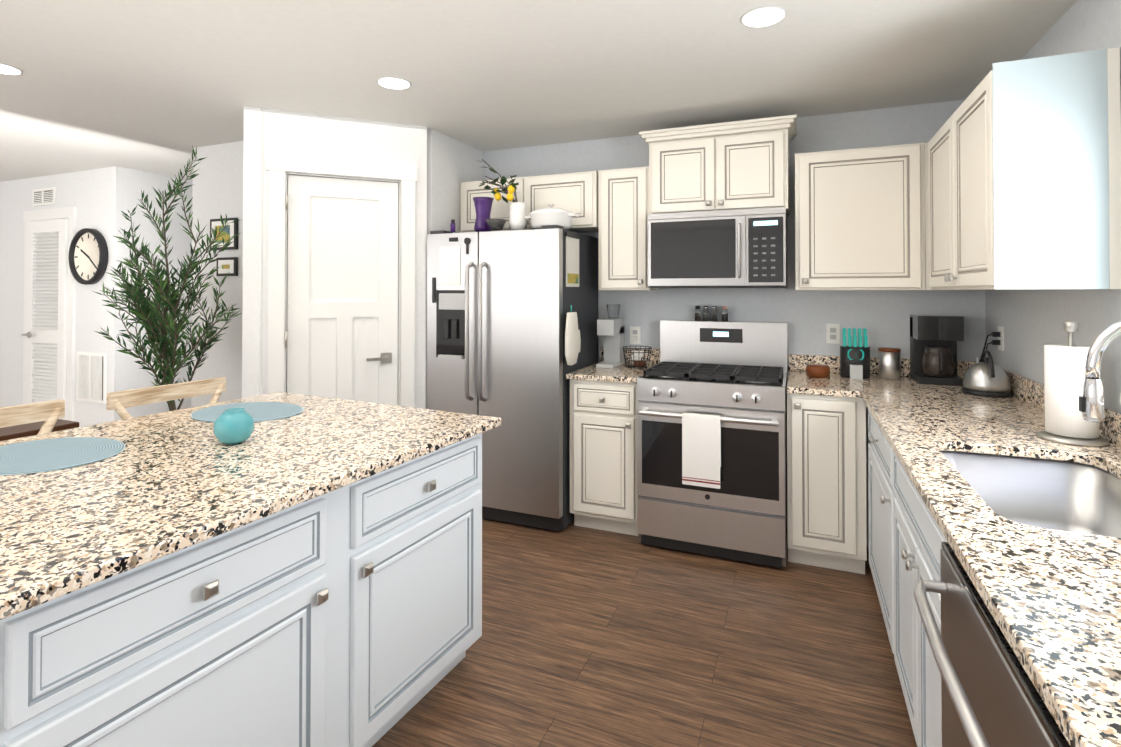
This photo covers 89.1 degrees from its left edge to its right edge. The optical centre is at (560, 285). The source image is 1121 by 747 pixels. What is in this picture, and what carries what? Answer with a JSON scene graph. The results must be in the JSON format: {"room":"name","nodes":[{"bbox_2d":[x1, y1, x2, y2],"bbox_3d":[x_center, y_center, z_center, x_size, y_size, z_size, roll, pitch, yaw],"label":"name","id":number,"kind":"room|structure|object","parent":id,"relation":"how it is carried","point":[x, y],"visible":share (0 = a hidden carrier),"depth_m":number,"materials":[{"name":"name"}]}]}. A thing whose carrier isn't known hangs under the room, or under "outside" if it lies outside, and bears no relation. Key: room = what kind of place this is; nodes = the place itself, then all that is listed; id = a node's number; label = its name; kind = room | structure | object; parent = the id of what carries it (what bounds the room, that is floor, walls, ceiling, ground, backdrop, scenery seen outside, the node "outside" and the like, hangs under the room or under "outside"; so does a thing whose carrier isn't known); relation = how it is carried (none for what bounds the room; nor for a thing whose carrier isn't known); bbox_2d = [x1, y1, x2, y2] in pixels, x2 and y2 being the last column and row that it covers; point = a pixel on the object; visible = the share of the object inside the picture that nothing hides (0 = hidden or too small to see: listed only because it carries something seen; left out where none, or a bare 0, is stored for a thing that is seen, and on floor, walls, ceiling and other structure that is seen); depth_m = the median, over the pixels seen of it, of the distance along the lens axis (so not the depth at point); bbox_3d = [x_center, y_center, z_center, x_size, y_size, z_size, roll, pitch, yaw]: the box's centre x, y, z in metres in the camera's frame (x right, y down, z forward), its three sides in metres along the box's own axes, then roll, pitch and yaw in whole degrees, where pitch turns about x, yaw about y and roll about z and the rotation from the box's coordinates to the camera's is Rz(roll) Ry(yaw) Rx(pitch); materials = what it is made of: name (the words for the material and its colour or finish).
{"room":"kitchen","nodes":[
{"label":"kitchen","id":0,"kind":"room"},
{"bbox_2d":[0,166,192,426],"bbox_3d":[-4.814,0.240,6.431,3.300,2.440,2.245,0,-1,23],"label":"wall block","id":1,"kind":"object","parent":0,"point":[100,199],"visible":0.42,"depth_m":4.98,"materials":[{"name":"white paint"}]},
{"bbox_2d":[32,187,55,206],"bbox_3d":[-4.678,-0.801,5.156,0.340,0.155,0.018,0,-1,23],"label":"air vent grille","id":2,"kind":"object","parent":1,"relation":"attached to","point":[43,196],"visible":1,"depth_m":5.14,"materials":[{"name":"white plastic"}]},
{"bbox_2d":[23,207,76,420],"bbox_3d":[-4.590,0.381,5.107,0.780,2.130,0.024,0,-1,23],"label":"door frame","id":3,"kind":"structure","parent":1,"relation":"attached to","point":[70,213],"depth_m":4.98,"materials":[{"name":"white wood"}]},
{"bbox_2d":[21,218,67,419],"bbox_3d":[-4.605,0.425,5.071,0.590,2.018,0.094,0,-1,23],"label":"door","id":4,"kind":"structure","parent":3,"relation":"attached to","point":[46,310],"depth_m":5.09,"materials":[{"name":"white wood"}]},
{"bbox_2d":[68,228,107,284],"bbox_3d":[-4.038,-0.246,4.866,0.480,0.480,0.050,0,-1,23],"label":"clock","id":5,"kind":"object","parent":1,"relation":"attached to","point":[88,256],"visible":1,"depth_m":4.87,"materials":[{"name":"black plastic"}]},
{"bbox_2d":[76,352,106,403],"bbox_3d":[-4.004,0.784,4.859,0.400,0.420,0.018,0,-1,23],"label":"air vent grille","id":6,"kind":"object","parent":1,"relation":"attached to","point":[91,376],"visible":1,"depth_m":4.84,"materials":[{"name":"white plastic"}]},
{"bbox_2d":[191,141,242,406],"bbox_3d":[-2.113,0.215,3.977,1.195,2.440,0.120,0,-1,23],"label":"wall","id":7,"kind":"structure","parent":0,"point":[217,192],"depth_m":4.04,"materials":[{"name":"grey paint"}]},
{"bbox_2d":[210,218,237,249],"bbox_3d":[-2.370,-0.360,4.009,0.260,0.220,0.022,0,-1,23],"label":"picture frame","id":8,"kind":"object","parent":7,"relation":"attached to","point":[230,230],"visible":0.79,"depth_m":3.98,"materials":[{"name":"paper"}]},
{"bbox_2d":[216,257,237,275],"bbox_3d":[-2.337,-0.130,3.994,0.190,0.130,0.022,0,-1,23],"label":"picture frame","id":9,"kind":"object","parent":7,"relation":"attached to","point":[229,265],"visible":0.98,"depth_m":3.98,"materials":[{"name":"black plastic"}]},
{"bbox_2d":[259,107,287,394],"bbox_3d":[-1.642,0.209,3.461,0.070,2.440,0.470,0,-1,23],"label":"wall","id":10,"kind":"structure","parent":0,"point":[261,248],"depth_m":3.24,"materials":[{"name":"white paint"}]},
{"bbox_2d":[242,106,426,408],"bbox_3d":[-1.343,0.209,3.463,1.024,2.440,0.120,0,-1,-24],"label":"wall","id":11,"kind":"structure","parent":0,"point":[297,133],"depth_m":3.34,"materials":[{"name":"white paint"}]},
{"bbox_2d":[285,175,397,405],"bbox_3d":[-1.304,0.387,3.426,0.635,2.060,0.096,0,-1,-24],"label":"pantry door","id":12,"kind":"structure","parent":11,"relation":"in","point":[341,337],"depth_m":3.44,"materials":[{"name":"white wood"}]},
{"bbox_2d":[266,152,416,407],"bbox_3d":[-1.313,0.337,3.461,0.844,2.185,0.144,0,-1,-24],"label":"door frame","id":13,"kind":"structure","parent":11,"relation":"attached to","point":[278,165],"depth_m":3.38,"materials":[{"name":"white wood"}]},
{"bbox_2d":[426,129,482,408],"bbox_3d":[-0.756,0.215,3.981,0.110,2.440,0.650,0,-1,23],"label":"wall","id":14,"kind":"structure","parent":0,"point":[452,164],"depth_m":3.83,"materials":[{"name":"grey paint"}]},
{"bbox_2d":[0,0,1076,181],"bbox_3d":[-3.155,-1.072,2.365,9.740,0.100,8.740,0,-1,23],"label":"ceiling","id":15,"kind":"structure","parent":0,"point":[162,87],"depth_m":2.64,"materials":[{"name":"white paint"}]},
{"bbox_2d":[0,63,23,74],"bbox_3d":[-2.628,-1.016,2.666,0.168,0.004,0.168,0,-1,14],"label":"recessed light","id":16,"kind":"object","parent":15,"relation":"in","point":[4,68],"depth_m":2.69,"materials":[{"name":"white"}]},
{"bbox_2d":[376,77,411,88],"bbox_3d":[-0.835,-1.014,2.862,0.168,0.004,0.168,0,-1,-22],"label":"recessed light","id":17,"kind":"object","parent":15,"relation":"in","point":[389,82],"depth_m":2.85,"materials":[{"name":"white"}]},
{"bbox_2d":[740,6,786,26],"bbox_3d":[0.772,-1.021,2.171,0.168,0.004,0.168,0,-1,14],"label":"recessed light","id":18,"kind":"object","parent":15,"relation":"in","point":[762,16],"depth_m":2.16,"materials":[{"name":"white"}]},
{"bbox_2d":[372,518,916,746],"bbox_3d":[-3.155,1.448,2.339,9.740,0.060,8.740,0,-1,23],"label":"floor","id":19,"kind":"structure","parent":0,"point":[590,637],"depth_m":2.17,"materials":[{"name":"brown wood"}]},
{"bbox_2d":[0,399,64,434],"bbox_3d":[-1.724,0.913,1.768,0.454,1.002,0.494,0,-1,27],"label":"stool","id":20,"kind":"object","parent":19,"relation":"on","point":[50,413],"visible":0.1,"depth_m":2.00,"materials":[{"name":"brown wood"}]},
{"bbox_2d":[0,419,78,440],"bbox_3d":[-3.108,1.038,2.324,1.100,0.760,1.400,0,-1,23],"label":"dining table","id":21,"kind":"object","parent":19,"relation":"on","point":[18,431],"visible":0.06,"depth_m":2.63,"materials":[{"name":"brown wood"}]},
{"bbox_2d":[106,377,225,419],"bbox_3d":[-1.455,0.919,2.305,0.454,1.002,0.494,0,-1,27],"label":"stool","id":22,"kind":"object","parent":19,"relation":"on","point":[118,402],"visible":0.19,"depth_m":2.36,"materials":[{"name":"brown wood"}]},
{"bbox_2d":[93,146,241,410],"bbox_3d":[-2.371,0.289,3.469,0.953,2.282,0.839,0,-1,23],"label":"tree","id":23,"kind":"object","parent":19,"relation":"on","point":[147,312],"visible":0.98,"depth_m":3.39,"materials":[{"name":"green plant"}]},
{"bbox_2d":[0,433,481,746],"bbox_3d":[-0.974,0.969,1.693,0.908,0.883,1.415,0,-1,27],"label":"base cabinet","id":24,"kind":"object","parent":19,"relation":"on","point":[349,615],"visible":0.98,"depth_m":1.36,"materials":[{"name":"white paint"}]},
{"bbox_2d":[0,392,500,619],"bbox_3d":[-1.115,0.512,1.771,1.250,0.030,1.490,0,-1,27],"label":"countertop","id":25,"kind":"structure","parent":24,"relation":"on","point":[162,484],"depth_m":1.44,"materials":[{"name":"stone"}]},
{"bbox_2d":[0,437,124,474],"bbox_3d":[-1.511,0.493,1.665,0.449,0.004,0.360,0,-1,23],"label":"placemat","id":26,"kind":"object","parent":25,"relation":"on","point":[39,456],"visible":1,"depth_m":1.66,"materials":[{"name":"blue fabric"}]},
{"bbox_2d":[213,407,254,444],"bbox_3d":[-1.032,0.444,1.802,0.116,0.104,0.116,0,-1,23],"label":"vase","id":27,"kind":"object","parent":25,"relation":"on","point":[236,425],"visible":1,"depth_m":1.76,"materials":[{"name":"teal ceramic"}]},
{"bbox_2d":[191,402,303,421],"bbox_3d":[-1.234,0.499,2.254,0.449,0.004,0.360,0,-1,23],"label":"placemat","id":28,"kind":"object","parent":25,"relation":"on","point":[262,411],"visible":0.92,"depth_m":2.26,"materials":[{"name":"blue fabric"}]},
{"bbox_2d":[427,225,597,531],"bbox_3d":[-0.301,0.537,3.699,0.921,1.760,0.753,0,-1,23],"label":"fridge","id":29,"kind":"object","parent":19,"relation":"on","point":[499,303],"visible":0.83,"depth_m":3.38,"materials":[{"name":"silver metal"}]},
{"bbox_2d":[450,220,454,231],"bbox_3d":[-0.696,-0.384,3.685,0.032,0.080,0.030,0,-1,23],"label":"bottle","id":30,"kind":"object","parent":29,"relation":"on","point":[452,226],"visible":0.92,"depth_m":3.67,"materials":[{"name":"purple glass"}]},
{"bbox_2d":[473,197,493,231],"bbox_3d":[-0.497,-0.452,3.668,0.140,0.215,0.140,0,-1,23],"label":"vase","id":31,"kind":"object","parent":29,"relation":"on","point":[483,206],"visible":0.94,"depth_m":3.62,"materials":[{"name":"purple glass"}]},
{"bbox_2d":[486,219,506,229],"bbox_3d":[-0.399,-0.376,3.540,0.130,0.060,0.130,0,-1,23],"label":"bowl","id":32,"kind":"object","parent":29,"relation":"on","point":[496,224],"visible":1,"depth_m":3.50,"materials":[{"name":"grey glass"}]},
{"bbox_2d":[479,159,527,230],"bbox_3d":[-0.393,-0.581,3.614,0.364,0.472,0.182,0,-1,23],"label":"potted plant","id":33,"kind":"object","parent":29,"relation":"on","point":[517,219],"visible":1,"depth_m":3.56,"materials":[{"name":"white ceramic"}]},
{"bbox_2d":[525,204,578,229],"bbox_3d":[-0.056,-0.423,3.506,0.330,0.154,0.270,0,-1,23],"label":"pot","id":34,"kind":"object","parent":29,"relation":"on","point":[551,215],"visible":0.88,"depth_m":3.40,"materials":[{"name":"white ceramic"}]},
{"bbox_2d":[565,232,580,286],"bbox_3d":[0.076,-0.151,3.421,0.012,0.320,0.230,0,-1,23],"label":"calendar","id":35,"kind":"object","parent":29,"relation":"attached to","point":[572,259],"visible":0.95,"depth_m":3.41,"materials":[{"name":"white paper"}]},
{"bbox_2d":[565,305,580,364],"bbox_3d":[0.074,0.293,3.347,0.050,0.350,0.216,0,-1,23],"label":"oven mitt","id":36,"kind":"object","parent":29,"relation":"attached to","point":[572,341],"visible":0.98,"depth_m":3.28,"materials":[{"name":"white fabric"}]},
{"bbox_2d":[570,379,637,535],"bbox_3d":[0.351,0.988,3.505,0.413,0.884,0.658,0,-1,23],"label":"base cabinet","id":37,"kind":"object","parent":19,"relation":"on","point":[603,456],"visible":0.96,"depth_m":3.23,"materials":[{"name":"white paint"}]},
{"bbox_2d":[566,347,659,383],"bbox_3d":[0.350,0.480,3.516,0.422,0.130,0.647,0,-1,23],"label":"countertop","id":38,"kind":"structure","parent":37,"relation":"on","point":[622,373],"depth_m":3.35,"materials":[{"name":"stone"}]},
{"bbox_2d":[596,304,624,367],"bbox_3d":[0.323,0.320,3.666,0.110,0.391,0.260,0,-1,23],"label":"pod coffee maker","id":39,"kind":"object","parent":38,"relation":"on","point":[611,328],"visible":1,"depth_m":3.68,"materials":[{"name":"grey plastic"}]},
{"bbox_2d":[623,346,651,368],"bbox_3d":[0.481,0.450,3.577,0.185,0.126,0.185,0,-1,23],"label":"wire basket","id":40,"kind":"object","parent":38,"relation":"on","point":[636,356],"visible":1,"depth_m":3.55,"materials":[{"name":"black metal"}]},
{"bbox_2d":[637,320,786,567],"bbox_3d":[0.874,0.815,3.225,0.754,1.185,0.722,0,-1,23],"label":"range","id":41,"kind":"object","parent":19,"relation":"on","point":[712,438],"visible":1,"depth_m":2.98,"materials":[{"name":"silver metal"}]},
{"bbox_2d":[695,306,700,320],"bbox_3d":[0.865,0.177,3.588,0.038,0.096,0.038,0,-1,23],"label":"spice","id":42,"kind":"object","parent":41,"relation":"on","point":[697,313],"visible":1,"depth_m":3.57,"materials":[{"name":"clear glass"}]},
{"bbox_2d":[703,306,708,320],"bbox_3d":[0.911,0.177,3.568,0.038,0.096,0.038,0,-1,23],"label":"spice","id":43,"kind":"object","parent":41,"relation":"on","point":[705,314],"visible":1,"depth_m":3.56,"materials":[{"name":"clear glass"}]},
{"bbox_2d":[711,306,716,320],"bbox_3d":[0.957,0.177,3.549,0.038,0.096,0.038,0,-1,23],"label":"spice","id":44,"kind":"object","parent":41,"relation":"on","point":[714,314],"visible":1,"depth_m":3.54,"materials":[{"name":"clear glass"}]},
{"bbox_2d":[722,306,727,321],"bbox_3d":[1.017,0.176,3.524,0.038,0.096,0.038,0,-1,23],"label":"spice","id":45,"kind":"object","parent":41,"relation":"on","point":[724,314],"visible":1,"depth_m":3.51,"materials":[{"name":"clear glass"}]},
{"bbox_2d":[787,393,866,574],"bbox_3d":[1.414,0.983,3.063,0.353,0.884,0.658,0,-1,23],"label":"base cabinet","id":46,"kind":"object","parent":19,"relation":"on","point":[826,487],"visible":0.96,"depth_m":2.79,"materials":[{"name":"white paint"}]},
{"bbox_2d":[866,406,885,625],"bbox_3d":[1.592,0.975,2.212,0.630,0.884,0.768,0,-1,23],"label":"base cabinet","id":47,"kind":"object","parent":19,"relation":"on","point":[875,439],"depth_m":2.41,"materials":[{"name":"white paint"}]},
{"bbox_2d":[787,354,1120,746],"bbox_3d":[1.173,0.461,1.673,0.983,0.130,3.417,0,-1,23],"label":"countertop","id":48,"kind":"structure","parent":47,"relation":"on","point":[1051,598],"depth_m":1.09,"materials":[{"name":"stone"}]},
{"bbox_2d":[806,364,829,377],"bbox_3d":[1.441,0.478,3.188,0.124,0.065,0.124,0,-1,23],"label":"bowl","id":49,"kind":"object","parent":48,"relation":"on","point":[817,371],"visible":1,"depth_m":3.14,"materials":[{"name":"brown wood"}]},
{"bbox_2d":[840,328,869,379],"bbox_3d":[1.633,0.375,3.157,0.150,0.270,0.140,0,-1,23],"label":"knife block","id":50,"kind":"object","parent":48,"relation":"on","point":[854,361],"visible":1,"depth_m":3.13,"materials":[{"name":"black plastic"}]},
{"bbox_2d":[878,347,900,379],"bbox_3d":[1.804,0.428,3.124,0.108,0.164,0.108,0,-1,23],"label":"canister","id":51,"kind":"object","parent":48,"relation":"on","point":[889,363],"visible":1,"depth_m":3.08,"materials":[{"name":"silver metal"}]},
{"bbox_2d":[910,314,963,385],"bbox_3d":[1.979,0.334,2.999,0.200,0.350,0.258,0,-1,23],"label":"coffee maker","id":52,"kind":"object","parent":48,"relation":"on","point":[934,339],"visible":1,"depth_m":2.93,"materials":[{"name":"black plastic"}]},
{"bbox_2d":[961,350,1011,397],"bbox_3d":[1.990,0.402,2.674,0.190,0.207,0.273,0,-1,23],"label":"kettle","id":53,"kind":"object","parent":48,"relation":"on","point":[984,377],"visible":1,"depth_m":2.59,"materials":[{"name":"silver metal"}]},
{"bbox_2d":[940,451,1120,537],"bbox_3d":[1.244,0.629,1.427,0.460,0.210,0.760,0,-1,23],"label":"sink","id":54,"kind":"object","parent":48,"relation":"in","point":[1064,496],"visible":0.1,"depth_m":1.72,"materials":[{"name":"silver metal"}]},
{"bbox_2d":[1036,321,1109,446],"bbox_3d":[1.646,0.306,1.837,0.176,0.382,0.176,0,-1,23],"label":"paper towel holder","id":55,"kind":"object","parent":48,"relation":"on","point":[1064,379],"visible":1,"depth_m":1.80,"materials":[{"name":"white paper"}]},
{"bbox_2d":[1079,321,1120,421],"bbox_3d":[1.356,0.280,1.277,0.272,0.422,0.133,0,-1,23],"label":"faucet","id":56,"kind":"object","parent":48,"relation":"on","point":[1091,403],"visible":1,"depth_m":1.34,"materials":[{"name":"silver metal"}]},
{"bbox_2d":[886,440,947,746],"bbox_3d":[1.278,0.967,1.457,0.630,0.884,0.868,0,-1,23],"label":"base cabinet","id":57,"kind":"object","parent":19,"relation":"on","point":[906,538],"depth_m":1.64,"materials":[{"name":"white paint"}]},
{"bbox_2d":[913,542,1069,746],"bbox_3d":[0.941,0.964,0.786,0.721,0.876,0.614,0,-1,23],"label":"dishwasher","id":58,"kind":"object","parent":19,"relation":"on","point":[990,696],"visible":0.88,"depth_m":0.90,"materials":[{"name":"silver metal"}]},
{"bbox_2d":[483,100,985,379],"bbox_3d":[0.053,0.216,4.061,5.130,2.440,0.120,0,-1,23],"label":"wall","id":59,"kind":"structure","parent":0,"point":[882,317],"depth_m":3.41,"materials":[{"name":"grey paint"}]},
{"bbox_2d":[461,171,598,232],"bbox_3d":[-0.191,-0.543,3.912,1.009,0.355,0.353,0,-1,23],"label":"upper cabinet","id":60,"kind":"object","parent":59,"relation":"attached to","point":[576,193],"visible":0.52,"depth_m":3.73,"materials":[{"name":"white paint"}]},
{"bbox_2d":[598,166,660,289],"bbox_3d":[0.441,-0.346,3.647,0.330,0.755,0.353,0,-1,23],"label":"upper cabinet","id":61,"kind":"object","parent":59,"relation":"attached to","point":[623,203],"visible":0.94,"depth_m":3.51,"materials":[{"name":"white paint"}]},
{"bbox_2d":[630,326,640,343],"bbox_3d":[0.499,0.333,3.802,0.072,0.116,0.009,0,-1,23],"label":"electrical outlet","id":62,"kind":"object","parent":59,"relation":"attached to","point":[635,331],"visible":0.86,"depth_m":3.80,"materials":[{"name":"white plastic"}]},
{"bbox_2d":[639,115,796,215],"bbox_3d":[0.946,-0.669,3.414,0.870,0.495,0.400,0,-1,23],"label":"upper cabinet","id":63,"kind":"object","parent":59,"relation":"attached to","point":[738,165],"visible":0.96,"depth_m":3.26,"materials":[{"name":"white paint"}]},
{"bbox_2d":[648,207,786,287],"bbox_3d":[0.936,-0.201,3.385,0.756,0.435,0.448,0,-1,23],"label":"microwave","id":64,"kind":"object","parent":63,"relation":"attached to","point":[743,248],"visible":1,"depth_m":3.20,"materials":[{"name":"silver metal"}]},
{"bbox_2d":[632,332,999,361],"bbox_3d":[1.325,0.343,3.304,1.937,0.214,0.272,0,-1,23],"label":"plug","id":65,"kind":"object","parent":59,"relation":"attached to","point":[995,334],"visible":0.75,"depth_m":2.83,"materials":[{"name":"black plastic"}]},
{"bbox_2d":[826,324,839,343],"bbox_3d":[1.600,0.283,3.344,0.072,0.116,0.009,0,-1,23],"label":"electrical outlet","id":66,"kind":"object","parent":59,"relation":"attached to","point":[832,333],"visible":1,"depth_m":3.34,"materials":[{"name":"white plastic"}]},
{"bbox_2d":[795,143,924,289],"bbox_3d":[1.631,-0.351,3.151,0.614,0.755,0.353,0,-1,23],"label":"upper cabinet","id":67,"kind":"object","parent":59,"relation":"attached to","point":[859,218],"visible":1,"depth_m":3.01,"materials":[{"name":"white paint"}]},
{"bbox_2d":[924,142,931,289],"bbox_3d":[2.076,-0.353,2.992,0.326,0.755,0.305,0,-1,23],"label":"strip","id":68,"kind":"object","parent":59,"relation":"attached to","point":[927,287],"visible":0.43,"depth_m":2.91,"materials":[{"name":"white paint"}]},
{"bbox_2d":[985,0,1120,412],"bbox_3d":[0.975,0.171,-0.244,0.120,2.440,7.120,0,-1,23],"label":"wall","id":69,"kind":"structure","parent":0,"point":[1031,322],"depth_m":2.15,"materials":[{"name":"grey paint"}]},
{"bbox_2d":[998,326,1003,350],"bbox_3d":[2.178,0.263,2.818,0.009,0.116,0.072,0,-1,23],"label":"electrical outlet","id":70,"kind":"object","parent":69,"relation":"attached to","point":[1001,338],"visible":0.83,"depth_m":2.80,"materials":[{"name":"white plastic"}]},
{"bbox_2d":[928,47,1120,289],"bbox_3d":[1.787,-0.360,2.333,0.353,0.755,1.069,0,-1,23],"label":"upper cabinet","id":71,"kind":"object","parent":69,"relation":"attached to","point":[1024,174],"visible":1,"depth_m":1.86,"materials":[{"name":"white paint"}]}
]}

